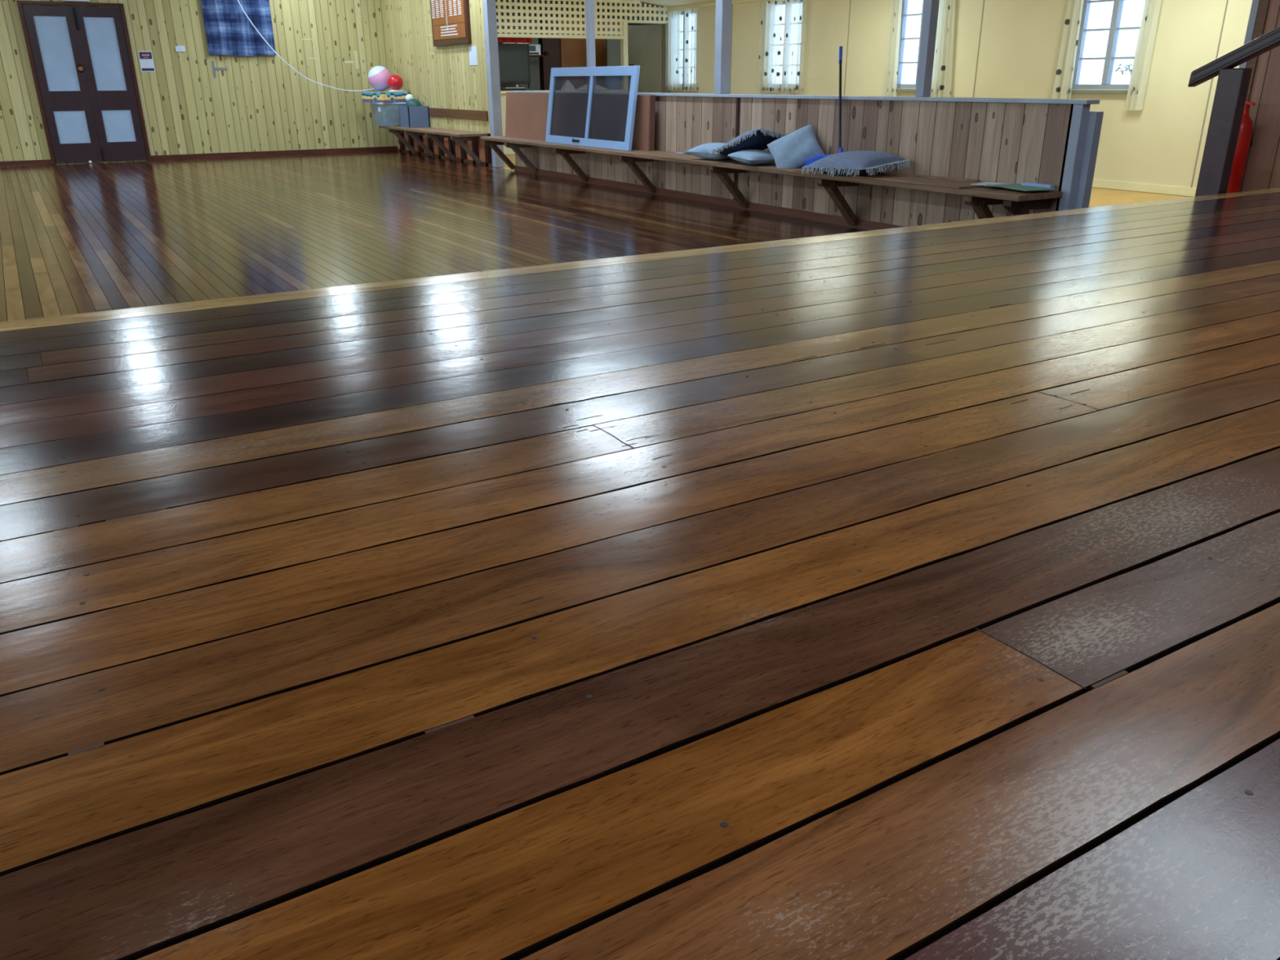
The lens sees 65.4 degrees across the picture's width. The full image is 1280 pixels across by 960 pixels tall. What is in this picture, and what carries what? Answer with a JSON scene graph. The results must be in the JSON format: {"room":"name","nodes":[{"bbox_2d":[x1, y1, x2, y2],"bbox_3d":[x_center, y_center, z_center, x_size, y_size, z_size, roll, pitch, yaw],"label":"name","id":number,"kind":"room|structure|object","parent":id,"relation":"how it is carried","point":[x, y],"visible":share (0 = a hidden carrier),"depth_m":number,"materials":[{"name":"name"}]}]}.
{"room":"community hall","nodes":[
{"label":"community hall","id":0,"kind":"room"},
{"bbox_2d":[0,0,399,164],"bbox_3d":[-8.009,-5.811,13.217,9.710,3.100,0.120,-13,25,-29],"label":"wall","id":1,"kind":"structure","parent":0,"point":[260,103],"depth_m":14.60,"materials":[{"name":"beige wood"}]},
{"bbox_2d":[0,159,52,167],"bbox_3d":[-10.041,-3.902,12.560,4.610,0.070,0.020,-13,25,-29],"label":"baseboard","id":2,"kind":"structure","parent":1,"relation":"attached to","point":[47,162],"depth_m":13.51,"materials":[{"name":"brown wood"}]},
{"bbox_2d":[62,0,89,1],"bbox_3d":[-7.479,-6.447,13.188,0.320,0.205,0.073,-13,25,-29],"label":"exit sign","id":3,"kind":"object","parent":1,"relation":"attached to","point":[63,0],"visible":1,"depth_m":13.20,"materials":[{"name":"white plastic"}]},
{"bbox_2d":[16,0,151,164],"bbox_3d":[-7.522,-5.381,13.568,1.250,2.035,0.099,-13,25,-29],"label":"door","id":4,"kind":"structure","parent":1,"relation":"in","point":[89,89],"depth_m":13.56,"materials":[{"name":"brown wood"}]},
{"bbox_2d":[137,51,155,71],"bbox_3d":[-6.868,-5.827,13.877,0.180,0.265,0.008,-13,25,-29],"label":"poster","id":5,"kind":"object","parent":1,"relation":"attached to","point":[146,60],"visible":1,"depth_m":13.88,"materials":[{"name":"white paper"}]},
{"bbox_2d":[175,45,185,51],"bbox_3d":[-6.471,-6.070,14.033,0.125,0.075,0.018,-13,25,-29],"label":"light switch","id":6,"kind":"object","parent":1,"relation":"attached to","point":[178,48],"visible":1,"depth_m":14.03,"materials":[{"name":"white plastic"}]},
{"bbox_2d":[211,61,227,77],"bbox_3d":[-6.056,-5.921,14.372,0.200,0.220,0.006,-13,25,-29],"label":"wall bracket","id":7,"kind":"object","parent":1,"relation":"attached to","point":[214,68],"visible":1,"depth_m":14.35,"materials":[{"name":"grey metal"}]},
{"bbox_2d":[200,0,275,56],"bbox_3d":[-5.745,-6.663,14.219,1.080,1.133,0.043,-13,25,-29],"label":"plaid curtain","id":8,"kind":"object","parent":1,"relation":"hanging from","point":[228,30],"visible":1,"depth_m":14.28,"materials":[{"name":"fabric"}]},
{"bbox_2d":[237,0,390,91],"bbox_3d":[-4.794,-6.468,14.672,2.073,1.408,0.286,-7,23,-16],"label":"cord","id":9,"kind":"object","parent":8,"relation":"hanging from","point":[237,0],"visible":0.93,"depth_m":14.65,"materials":[{"name":"white plastic"}]},
{"bbox_2d":[151,146,397,160],"bbox_3d":[-5.452,-4.966,15.139,3.630,0.070,0.020,-13,25,-29],"label":"baseboard","id":10,"kind":"structure","parent":1,"relation":"attached to","point":[218,155],"depth_m":15.06,"materials":[{"name":"brown wood"}]},
{"bbox_2d":[354,50,358,68],"bbox_3d":[-4.349,-6.443,15.283,0.040,0.250,0.002,-13,25,-29],"label":"tape strip","id":11,"kind":"object","parent":1,"relation":"attached to","point":[355,51],"visible":1,"depth_m":15.28,"materials":[{"name":"beige paper"}]},
{"bbox_2d":[500,22,671,154],"bbox_3d":[-1.218,-6.011,15.263,3.940,1.870,0.100,-13,25,-29],"label":"wall","id":12,"kind":"structure","parent":0,"point":[665,27],"depth_m":15.84,"materials":[{"name":"yellow paint"}]},
{"bbox_2d":[495,0,670,39],"bbox_3d":[-1.218,-7.090,14.817,3.940,0.955,0.065,-13,25,-29],"label":"lattice screen","id":13,"kind":"object","parent":12,"relation":"attached to","point":[498,3],"visible":0.75,"depth_m":14.97,"materials":[{"name":"paint"}]},
{"bbox_2d":[497,37,531,44],"bbox_3d":[-1.895,-6.527,14.775,0.620,0.103,0.046,-13,25,-29],"label":"cloth","id":14,"kind":"object","parent":13,"relation":"hanging from","point":[504,40],"visible":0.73,"depth_m":14.79,"materials":[{"name":"red fabric"}]},
{"bbox_2d":[622,40,628,66],"bbox_3d":[-0.226,-6.657,15.567,0.084,0.372,0.040,-13,25,-29],"label":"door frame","id":15,"kind":"structure","parent":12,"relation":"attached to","point":[625,59],"depth_m":15.59,"materials":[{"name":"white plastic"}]},
{"bbox_2d":[605,24,662,93],"bbox_3d":[-0.085,-6.423,16.283,0.700,1.860,0.619,-13,25,-29],"label":"door","id":16,"kind":"structure","parent":12,"relation":"in","point":[644,42],"depth_m":16.17,"materials":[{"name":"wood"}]},
{"bbox_2d":[495,0,679,90],"bbox_3d":[-1.935,-6.875,16.308,4.220,2.700,2.950,-13,25,-29],"label":"wall","id":17,"kind":"structure","parent":0,"point":[501,1],"depth_m":17.20,"materials":[{"name":"yellow paint"}]},
{"bbox_2d":[496,20,540,89],"bbox_3d":[-2.303,-6.611,15.530,1.600,1.005,0.030,-13,25,-29],"label":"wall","id":18,"kind":"structure","parent":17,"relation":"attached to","point":[535,84],"depth_m":15.90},
{"bbox_2d":[529,55,555,57],"bbox_3d":[-1.606,-6.674,15.690,0.470,0.015,0.300,-13,25,-29],"label":"wall shelf","id":19,"kind":"object","parent":18,"relation":"attached to","point":[530,55],"visible":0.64,"depth_m":15.66,"materials":[{"name":"black wood"}]},
{"bbox_2d":[528,44,541,55],"bbox_3d":[-1.683,-6.730,15.595,0.230,0.159,0.135,-13,25,-29],"label":"radio","id":20,"kind":"object","parent":19,"relation":"on","point":[534,49],"visible":0.57,"depth_m":15.55,"materials":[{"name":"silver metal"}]},
{"bbox_2d":[543,50,548,55],"bbox_3d":[-1.481,-6.735,15.723,0.090,0.070,0.090,-13,25,-29],"label":"metal bowl","id":21,"kind":"object","parent":19,"relation":"on","point":[545,52],"visible":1,"depth_m":15.69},
{"bbox_2d":[500,89,549,93],"bbox_3d":[-1.681,-5.927,15.215,3.070,0.035,0.550,-13,25,-29],"label":"countertop","id":22,"kind":"structure","parent":17,"relation":"on","point":[501,91],"depth_m":14.76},
{"bbox_2d":[500,84,525,90],"bbox_3d":[-1.970,-5.928,15.064,0.450,0.083,0.168,-13,25,-29],"label":"media box","id":23,"kind":"object","parent":22,"relation":"on","point":[517,88],"visible":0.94,"depth_m":15.02,"materials":[{"name":"black plastic"}]},
{"bbox_2d":[497,42,530,87],"bbox_3d":[-2.144,-6.235,14.996,1.110,0.705,0.180,-13,25,-29],"label":"television","id":24,"kind":"object","parent":22,"relation":"on","point":[513,58],"visible":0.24,"depth_m":15.14,"materials":[{"name":"black plastic"}]},
{"bbox_2d":[0,151,1190,321],"bbox_3d":[-2.679,-2.592,9.371,13.850,0.060,13.760,-13,25,-29],"label":"floor","id":25,"kind":"structure","parent":0,"point":[111,236],"depth_m":7.77,"materials":[{"name":"brown wood"}]},
{"bbox_2d":[378,124,487,164],"bbox_3d":[-2.975,-4.766,14.131,0.407,0.396,3.260,-13,25,-29],"label":"bench","id":26,"kind":"object","parent":25,"relation":"on","point":[460,136],"visible":1,"depth_m":13.79,"materials":[{"name":"brown wood"}]},
{"bbox_2d":[369,102,406,111],"bbox_3d":[-3.791,-5.533,15.068,0.437,0.333,0.572,-13,25,-29],"label":"tub","id":27,"kind":"object","parent":26,"relation":"on","point":[379,108],"visible":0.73,"depth_m":14.80,"materials":[{"name":"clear plastic"}]},
{"bbox_2d":[361,92,407,102],"bbox_3d":[-3.841,-5.759,14.995,0.406,0.137,0.686,-18,28,-38],"label":"game box","id":28,"kind":"object","parent":27,"relation":"on","point":[380,97],"visible":0.93,"depth_m":14.78,"materials":[{"name":"multicoloured cardboard"}]},
{"bbox_2d":[368,66,391,91],"bbox_3d":[-3.916,-6.045,15.008,0.352,0.353,0.350,-13,25,-29],"label":"ball","id":29,"kind":"object","parent":28,"relation":"on","point":[378,76],"visible":0.94,"depth_m":14.89,"materials":[{"name":"pink plastic"}]},
{"bbox_2d":[388,89,405,91],"bbox_3d":[-3.640,-5.839,14.924,0.290,0.035,0.180,-13,25,-29],"label":"toy","id":30,"kind":"object","parent":28,"relation":"on","point":[391,90],"visible":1,"depth_m":14.87,"materials":[{"name":"plastic"}]},
{"bbox_2d":[387,74,403,89],"bbox_3d":[-3.650,-5.932,14.875,0.230,0.218,0.230,-13,25,-29],"label":"ball","id":31,"kind":"object","parent":30,"relation":"on","point":[395,82],"visible":1,"depth_m":14.80,"materials":[{"name":"red plastic"}]},
{"bbox_2d":[382,115,388,124],"bbox_3d":[-3.842,-5.430,15.050,0.110,0.121,0.110,-13,25,-29],"label":"toy","id":32,"kind":"object","parent":27,"relation":"in","point":[384,121],"visible":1,"depth_m":15.01,"materials":[{"name":"blue plastic"}]},
{"bbox_2d":[386,107,399,124],"bbox_3d":[-3.705,-5.474,14.996,0.230,0.230,0.230,-13,25,-29],"label":"ball","id":33,"kind":"object","parent":27,"relation":"in","point":[393,117],"visible":0.94,"depth_m":14.91,"materials":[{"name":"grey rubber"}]},
{"bbox_2d":[405,93,413,101],"bbox_3d":[-3.418,-5.660,14.783,0.120,0.120,0.120,-13,25,-29],"label":"ball","id":34,"kind":"object","parent":27,"relation":"on","point":[409,96],"visible":0.65,"depth_m":14.74,"materials":[{"name":"white plastic"}]},
{"bbox_2d":[398,106,430,127],"bbox_3d":[-3.308,-5.327,14.609,0.310,0.288,0.400,-13,25,-29],"label":"bin","id":35,"kind":"object","parent":26,"relation":"on","point":[410,116],"visible":0.93,"depth_m":14.46,"materials":[{"name":"plastic"}]},
{"bbox_2d":[405,98,422,106],"bbox_3d":[-3.304,-5.443,14.565,0.240,0.240,0.240,-13,25,-29],"label":"ball","id":36,"kind":"object","parent":35,"relation":"in","point":[412,102],"visible":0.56,"depth_m":14.47,"materials":[{"name":"teal plastic"}]},
{"bbox_2d":[482,0,504,167],"bbox_3d":[-1.841,-5.244,12.440,0.124,2.560,0.124,-13,25,-29],"label":"support post","id":37,"kind":"object","parent":25,"relation":"on","point":[489,6],"visible":1,"depth_m":12.46,"materials":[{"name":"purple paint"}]},
{"bbox_2d":[383,0,1103,230],"bbox_3d":[-0.623,-4.757,10.490,0.145,3.100,12.550,-13,25,-29],"label":"wall","id":38,"kind":"structure","parent":25,"relation":"on","point":[1008,140],"depth_m":7.71,"materials":[{"name":"brown wood"}]},
{"bbox_2d":[430,0,471,46],"bbox_3d":[-2.518,-6.386,13.053,0.055,1.270,1.280,-13,25,-29],"label":"board","id":39,"kind":"object","parent":38,"relation":"attached to","point":[451,19],"visible":1,"depth_m":13.11,"materials":[{"name":"brown wood"}]},
{"bbox_2d":[429,107,488,120],"bbox_3d":[-2.503,-5.008,13.632,0.020,0.120,2.090,-13,25,-29],"label":"rail","id":40,"kind":"object","parent":38,"relation":"attached to","point":[482,115],"visible":1,"depth_m":13.53,"materials":[{"name":"brown wood"}]},
{"bbox_2d":[468,45,477,65],"bbox_3d":[-2.149,-5.461,12.832,0.004,0.225,0.260,-13,25,-29],"label":"notice","id":41,"kind":"object","parent":38,"relation":"attached to","point":[472,50],"visible":1,"depth_m":12.83,"materials":[{"name":"white paper"}]},
{"bbox_2d":[585,0,595,66],"bbox_3d":[-0.514,-4.863,10.236,0.074,1.634,0.074,-13,25,-29],"label":"support post","id":42,"kind":"object","parent":38,"relation":"on","point":[589,4],"visible":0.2,"depth_m":10.30,"materials":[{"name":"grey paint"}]},
{"bbox_2d":[714,0,732,93],"bbox_3d":[0.707,-4.119,8.370,0.104,1.634,0.104,-13,25,-29],"label":"support post","id":43,"kind":"object","parent":38,"relation":"on","point":[723,7],"visible":1,"depth_m":8.50,"materials":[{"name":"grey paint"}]},
{"bbox_2d":[915,0,939,97],"bbox_3d":[1.928,-3.376,6.505,0.076,1.634,0.076,-13,25,-29],"label":"support post","id":44,"kind":"object","parent":38,"relation":"on","point":[931,7],"visible":1,"depth_m":6.67,"materials":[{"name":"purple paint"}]},
{"bbox_2d":[480,135,1062,226],"bbox_3d":[0.301,-2.775,9.119,0.412,0.408,7.980,-13,25,-29],"label":"bench","id":45,"kind":"object","parent":25,"relation":"on","point":[979,197],"visible":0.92,"depth_m":7.38,"materials":[{"name":"brown wood"}]},
{"bbox_2d":[505,92,549,140],"bbox_3d":[-1.054,-4.065,11.158,0.056,0.501,2.140,-13,25,-29],"label":"sheet","id":46,"kind":"object","parent":45,"relation":"on","point":[526,113],"visible":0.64,"depth_m":11.53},
{"bbox_2d":[545,65,639,151],"bbox_3d":[-0.522,-3.793,10.134,0.146,0.753,1.790,-13,25,-29],"label":"window frame","id":47,"kind":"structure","parent":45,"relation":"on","point":[595,107],"depth_m":10.04,"materials":[{"name":"blue wood"}]},
{"bbox_2d":[631,94,655,151],"bbox_3d":[-0.168,-3.552,9.876,0.070,0.497,1.100,-13,25,-29],"label":"board","id":48,"kind":"object","parent":45,"relation":"on","point":[643,135],"visible":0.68,"depth_m":9.51,"materials":[{"name":"brown wood"}]},
{"bbox_2d":[675,150,690,154],"bbox_3d":[0.412,-3.004,9.126,0.060,0.034,0.240,-13,25,-29],"label":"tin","id":49,"kind":"object","parent":45,"relation":"on","point":[686,151],"visible":0.65,"depth_m":9.10,"materials":[{"name":"silver metal"}]},
{"bbox_2d":[687,142,732,159],"bbox_3d":[0.654,-2.785,8.452,0.340,0.138,0.400,-20,29,-39],"label":"cushion","id":50,"kind":"object","parent":45,"relation":"on","point":[703,151],"visible":0.72,"depth_m":8.36,"materials":[{"name":"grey fabric"}]},
{"bbox_2d":[709,127,787,156],"bbox_3d":[0.889,-2.732,8.079,0.365,0.266,0.554,-20,29,-40],"label":"cushion","id":51,"kind":"object","parent":45,"relation":"on","point":[758,139],"visible":0.83,"depth_m":7.98,"materials":[{"name":"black fabric"}]},
{"bbox_2d":[727,149,774,164],"bbox_3d":[0.918,-2.580,7.963,0.300,0.107,0.400,-9,24,-21],"label":"cushion","id":52,"kind":"object","parent":45,"relation":"on","point":[753,157],"visible":0.94,"depth_m":7.84,"materials":[{"name":"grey fabric"}]},
{"bbox_2d":[767,124,824,176],"bbox_3d":[1.197,-2.538,7.670,0.436,0.375,0.242,2,22,5],"label":"cushion","id":53,"kind":"object","parent":45,"relation":"on","point":[794,149],"visible":0.89,"depth_m":7.61,"materials":[{"name":"blue fabric"}]},
{"bbox_2d":[802,46,843,168],"bbox_3d":[1.430,-2.732,7.335,0.250,0.852,0.364,-13,25,-29],"label":"broom","id":54,"kind":"object","parent":45,"relation":"on","point":[840,149],"visible":0.51,"depth_m":7.36,"materials":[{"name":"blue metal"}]},
{"bbox_2d":[838,147,843,152],"bbox_3d":[1.487,-2.431,7.387,0.040,0.064,0.038,-13,25,-29],"label":"socket","id":55,"kind":"object","parent":54,"relation":"attached to","point":[840,149],"depth_m":7.38,"materials":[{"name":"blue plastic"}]},
{"bbox_2d":[801,151,910,177],"bbox_3d":[1.499,-2.232,7.029,0.517,0.166,0.673,-13,25,-29],"label":"cushion","id":56,"kind":"object","parent":45,"relation":"on","point":[850,163],"visible":1,"depth_m":6.88,"materials":[{"name":"blue fabric"}]},
{"bbox_2d":[873,172,979,182],"bbox_3d":[1.909,-2.050,6.732,0.030,0.012,0.850,-18,28,-37],"label":"timber lath","id":57,"kind":"object","parent":45,"relation":"on","point":[882,173],"visible":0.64,"depth_m":6.68,"materials":[{"name":"brown wood"}]},
{"bbox_2d":[970,182,1006,185],"bbox_3d":[2.240,-1.851,6.246,0.200,0.003,0.260,-20,29,-39],"label":"paper sheet","id":58,"kind":"object","parent":45,"relation":"on","point":[982,183],"visible":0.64,"depth_m":6.27,"materials":[{"name":"white paper"}]},
{"bbox_2d":[999,183,1057,191],"bbox_3d":[2.320,-1.777,6.051,0.220,0.004,0.360,-7,23,-16],"label":"paper sheet","id":59,"kind":"object","parent":45,"relation":"on","point":[1035,188],"visible":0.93,"depth_m":5.97,"materials":[{"name":"green paper"}]},
{"bbox_2d":[985,184,1035,187],"bbox_3d":[2.254,-1.791,6.078,0.280,0.002,0.100,10,24,25],"label":"paper sheet","id":60,"kind":"object","parent":59,"relation":"on","point":[991,185],"visible":1,"depth_m":6.06,"materials":[{"name":"paper"}]},
{"bbox_2d":[1021,182,1054,188],"bbox_3d":[2.427,-1.797,6.081,0.040,0.022,0.210,-13,25,-29],"label":"box","id":61,"kind":"object","parent":45,"relation":"on","point":[1051,186],"visible":0.89,"depth_m":6.06,"materials":[{"name":"cardboard"}]},
{"bbox_2d":[1187,26,1279,196],"bbox_3d":[3.219,-1.762,5.124,0.080,1.508,0.909,-13,25,-29],"label":"stair rail","id":62,"kind":"object","parent":25,"relation":"on","point":[1233,84],"visible":0.7,"depth_m":5.25,"materials":[{"name":"black wood"}]},
{"bbox_2d":[0,187,1279,959],"bbox_3d":[1.688,-0.467,2.718,8.880,0.022,3.286,-13,25,-29],"label":"floor","id":63,"kind":"structure","parent":0,"point":[273,648],"depth_m":1.18,"materials":[{"name":"brown wood"}]},
{"bbox_2d":[53,508,1128,755],"bbox_3d":[-0.286,0.194,1.083,1.524,0.004,0.486,8,23,19],"label":"trim","id":64,"kind":"structure","parent":63,"relation":"on","point":[1123,673],"depth_m":0.98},
{"bbox_2d":[29,250,1264,827],"bbox_3d":[0.383,-0.272,2.226,2.962,0.002,2.804,-13,25,-29],"label":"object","id":65,"kind":"structure","parent":63,"relation":"attached to","point":[724,824],"depth_m":1.27,"materials":[{"name":"brown wood"}]},
{"bbox_2d":[520,291,1099,688],"bbox_3d":[0.444,-0.223,2.100,0.965,0.001,2.276,9,24,22],"label":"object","id":66,"kind":"structure","parent":63,"relation":"on","point":[1087,291],"depth_m":1.78,"materials":[{"name":"brown wood"}]},
{"bbox_2d":[635,0,715,7],"bbox_3d":[1.826,-5.495,10.060,4.180,0.595,11.750,-13,25,-29],"label":"ceiling","id":67,"kind":"structure","parent":0,"point":[668,3],"depth_m":15.24,"materials":[{"name":"paint"}]},
{"bbox_2d":[663,0,1252,188],"bbox_3d":[3.501,-4.933,11.538,0.120,2.600,11.800,-13,25,-29],"label":"wall","id":68,"kind":"structure","parent":0,"point":[1158,143],"depth_m":10.58,"materials":[{"name":"yellow paint"}]},
{"bbox_2d":[666,8,699,89],"bbox_3d":[0.693,-6.758,15.675,0.133,1.148,0.980,-13,25,-29],"label":"window","id":69,"kind":"structure","parent":68,"relation":"in","point":[686,31],"depth_m":15.74,"materials":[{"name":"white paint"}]},
{"bbox_2d":[667,13,682,90],"bbox_3d":[0.545,-6.791,15.790,0.049,1.165,0.442,-13,25,-29],"label":"curtain","id":70,"kind":"object","parent":69,"relation":"hanging from","point":[677,71],"visible":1,"depth_m":15.81,"materials":[{"name":"white fabric"}]},
{"bbox_2d":[684,9,693,89],"bbox_3d":[0.778,-6.649,15.433,0.049,1.165,0.342,-13,25,-29],"label":"curtain","id":71,"kind":"object","parent":69,"relation":"hanging from","point":[686,41],"visible":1,"depth_m":15.49,"materials":[{"name":"white fabric"}]},
{"bbox_2d":[666,0,770,10],"bbox_3d":[3.470,-5.610,11.153,0.035,0.055,11.650,-13,25,-29],"label":"trim","id":72,"kind":"structure","parent":68,"relation":"attached to","point":[734,2],"depth_m":14.98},
{"bbox_2d":[729,4,733,93],"bbox_3d":[1.346,-5.993,14.807,0.004,2.030,0.012,-13,25,-29],"label":"trim","id":73,"kind":"structure","parent":68,"relation":"attached to","point":[732,4],"depth_m":14.68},
{"bbox_2d":[760,0,804,90],"bbox_3d":[1.992,-5.967,13.690,0.133,1.148,0.980,-13,25,-29],"label":"window","id":74,"kind":"structure","parent":68,"relation":"in","point":[788,15],"depth_m":13.75,"materials":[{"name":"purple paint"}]},
{"bbox_2d":[759,0,782,91],"bbox_3d":[1.797,-6.024,13.879,0.049,1.175,0.501,-13,25,-29],"label":"curtain","id":75,"kind":"object","parent":74,"relation":"hanging from","point":[769,2],"visible":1,"depth_m":13.83,"materials":[{"name":"white fabric"}]},
{"bbox_2d":[783,0,802,93],"bbox_3d":[2.082,-5.850,13.443,0.048,1.175,0.441,-13,25,-29],"label":"curtain","id":76,"kind":"object","parent":74,"relation":"hanging from","point":[787,34],"visible":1,"depth_m":13.53,"materials":[{"name":"white fabric"}]},
{"bbox_2d":[844,0,850,95],"bbox_3d":[2.644,-5.202,12.822,0.004,2.030,0.012,-13,25,-29],"label":"trim","id":77,"kind":"structure","parent":68,"relation":"attached to","point":[850,0],"depth_m":12.70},
{"bbox_2d":[887,0,938,92],"bbox_3d":[3.301,-5.170,11.690,0.133,1.148,0.980,-13,25,-29],"label":"window","id":78,"kind":"structure","parent":68,"relation":"in","point":[904,2],"depth_m":11.92,"materials":[{"name":"white wood"}]},
{"bbox_2d":[881,0,902,96],"bbox_3d":[3.045,-5.237,11.987,0.050,1.235,0.260,-13,25,-29],"label":"curtain","id":79,"kind":"object","parent":78,"relation":"hanging from","point":[891,60],"visible":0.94,"depth_m":12.01,"materials":[{"name":"beige fabric"}]},
{"bbox_2d":[929,0,955,97],"bbox_3d":[3.463,-4.981,11.343,0.062,1.235,0.320,-13,25,-29],"label":"curtain","id":80,"kind":"object","parent":78,"relation":"hanging from","point":[941,80],"visible":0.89,"depth_m":11.37,"materials":[{"name":"beige fabric"}]},
{"bbox_2d":[973,0,984,97],"bbox_3d":[3.751,-4.528,11.132,0.004,2.030,0.012,-13,25,-29],"label":"trim","id":81,"kind":"structure","parent":68,"relation":"attached to","point":[984,0],"depth_m":11.03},
{"bbox_2d":[1066,0,1140,93],"bbox_3d":[4.599,-4.379,9.706,0.133,1.148,0.980,-13,25,-29],"label":"window","id":82,"kind":"structure","parent":68,"relation":"in","point":[1114,28],"depth_m":9.85,"materials":[{"name":"white wood"}]},
{"bbox_2d":[1050,0,1083,98],"bbox_3d":[4.318,-4.461,10.038,0.058,1.235,0.272,-13,25,-29],"label":"curtain","id":83,"kind":"object","parent":82,"relation":"hanging from","point":[1065,63],"visible":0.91,"depth_m":10.07,"materials":[{"name":"beige fabric"}]},
{"bbox_2d":[1124,0,1161,110],"bbox_3d":[4.759,-4.166,9.372,0.061,1.290,0.173,-13,25,-29],"label":"curtain","id":84,"kind":"object","parent":82,"relation":"hanging from","point":[1143,55],"visible":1,"depth_m":9.43,"materials":[{"name":"beige fabric"}]},
{"bbox_2d":[1092,179,1195,196],"bbox_3d":[3.488,-3.724,11.916,0.018,0.075,11.650,-13,25,-29],"label":"baseboard","id":85,"kind":"structure","parent":68,"relation":"attached to","point":[1175,190],"depth_m":9.71,"materials":[{"name":"beige wood"}]},
{"bbox_2d":[1190,0,1228,187],"bbox_3d":[5.164,-3.668,8.973,0.004,2.030,0.012,-13,25,-29],"label":"trim","id":86,"kind":"structure","parent":68,"relation":"attached to","point":[1227,0],"depth_m":9.06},
{"bbox_2d":[1239,0,1279,191],"bbox_3d":[5.520,-2.620,4.423,0.160,3.600,5.345,-13,25,-29],"label":"wall","id":87,"kind":"structure","parent":0,"point":[1262,169],"depth_m":6.70,"materials":[{"name":"brown wood"}]},
{"bbox_2d":[1226,100,1255,193],"bbox_3d":[4.085,-2.234,6.823,0.176,0.707,0.144,-13,25,-29],"label":"fire extinguisher","id":88,"kind":"object","parent":87,"relation":"attached to","point":[1244,142],"visible":0.41,"depth_m":6.75,"materials":[{"name":"red metal"}]},
{"bbox_3d":[-2.084,-5.688,17.062,4.220,0.056,3.150,-13,25,-29],"label":"floor","id":89,"kind":"structure","parent":0,"visible":0},
{"bbox_2d":[530,14,559,90],"bbox_3d":[-1.535,-6.544,16.419,0.300,2.000,0.400,-13,25,-29],"label":"tall cabinet","id":90,"kind":"object","parent":89,"relation":"on","point":[552,45],"visible":0.17,"depth_m":16.11,"materials":[{"name":"black wood"}]},
{"bbox_2d":[559,15,619,67],"bbox_3d":[-0.928,-6.707,16.814,1.180,2.000,0.500,-13,25,-29],"label":"cupboard","id":91,"kind":"object","parent":89,"relation":"on","point":[572,51],"visible":0.02,"depth_m":16.32,"materials":[{"name":"brown wood"}]},
{"label":"outside","id":92,"kind":"structure","parent":0,"visible":0},
{"bbox_2d":[1115,63,1133,75],"bbox_3d":[4.799,-4.005,9.715,0.104,0.107,0.387,-13,25,-29],"label":"twigs","id":93,"kind":"object","parent":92,"point":[1129,65],"visible":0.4,"depth_m":9.77,"materials":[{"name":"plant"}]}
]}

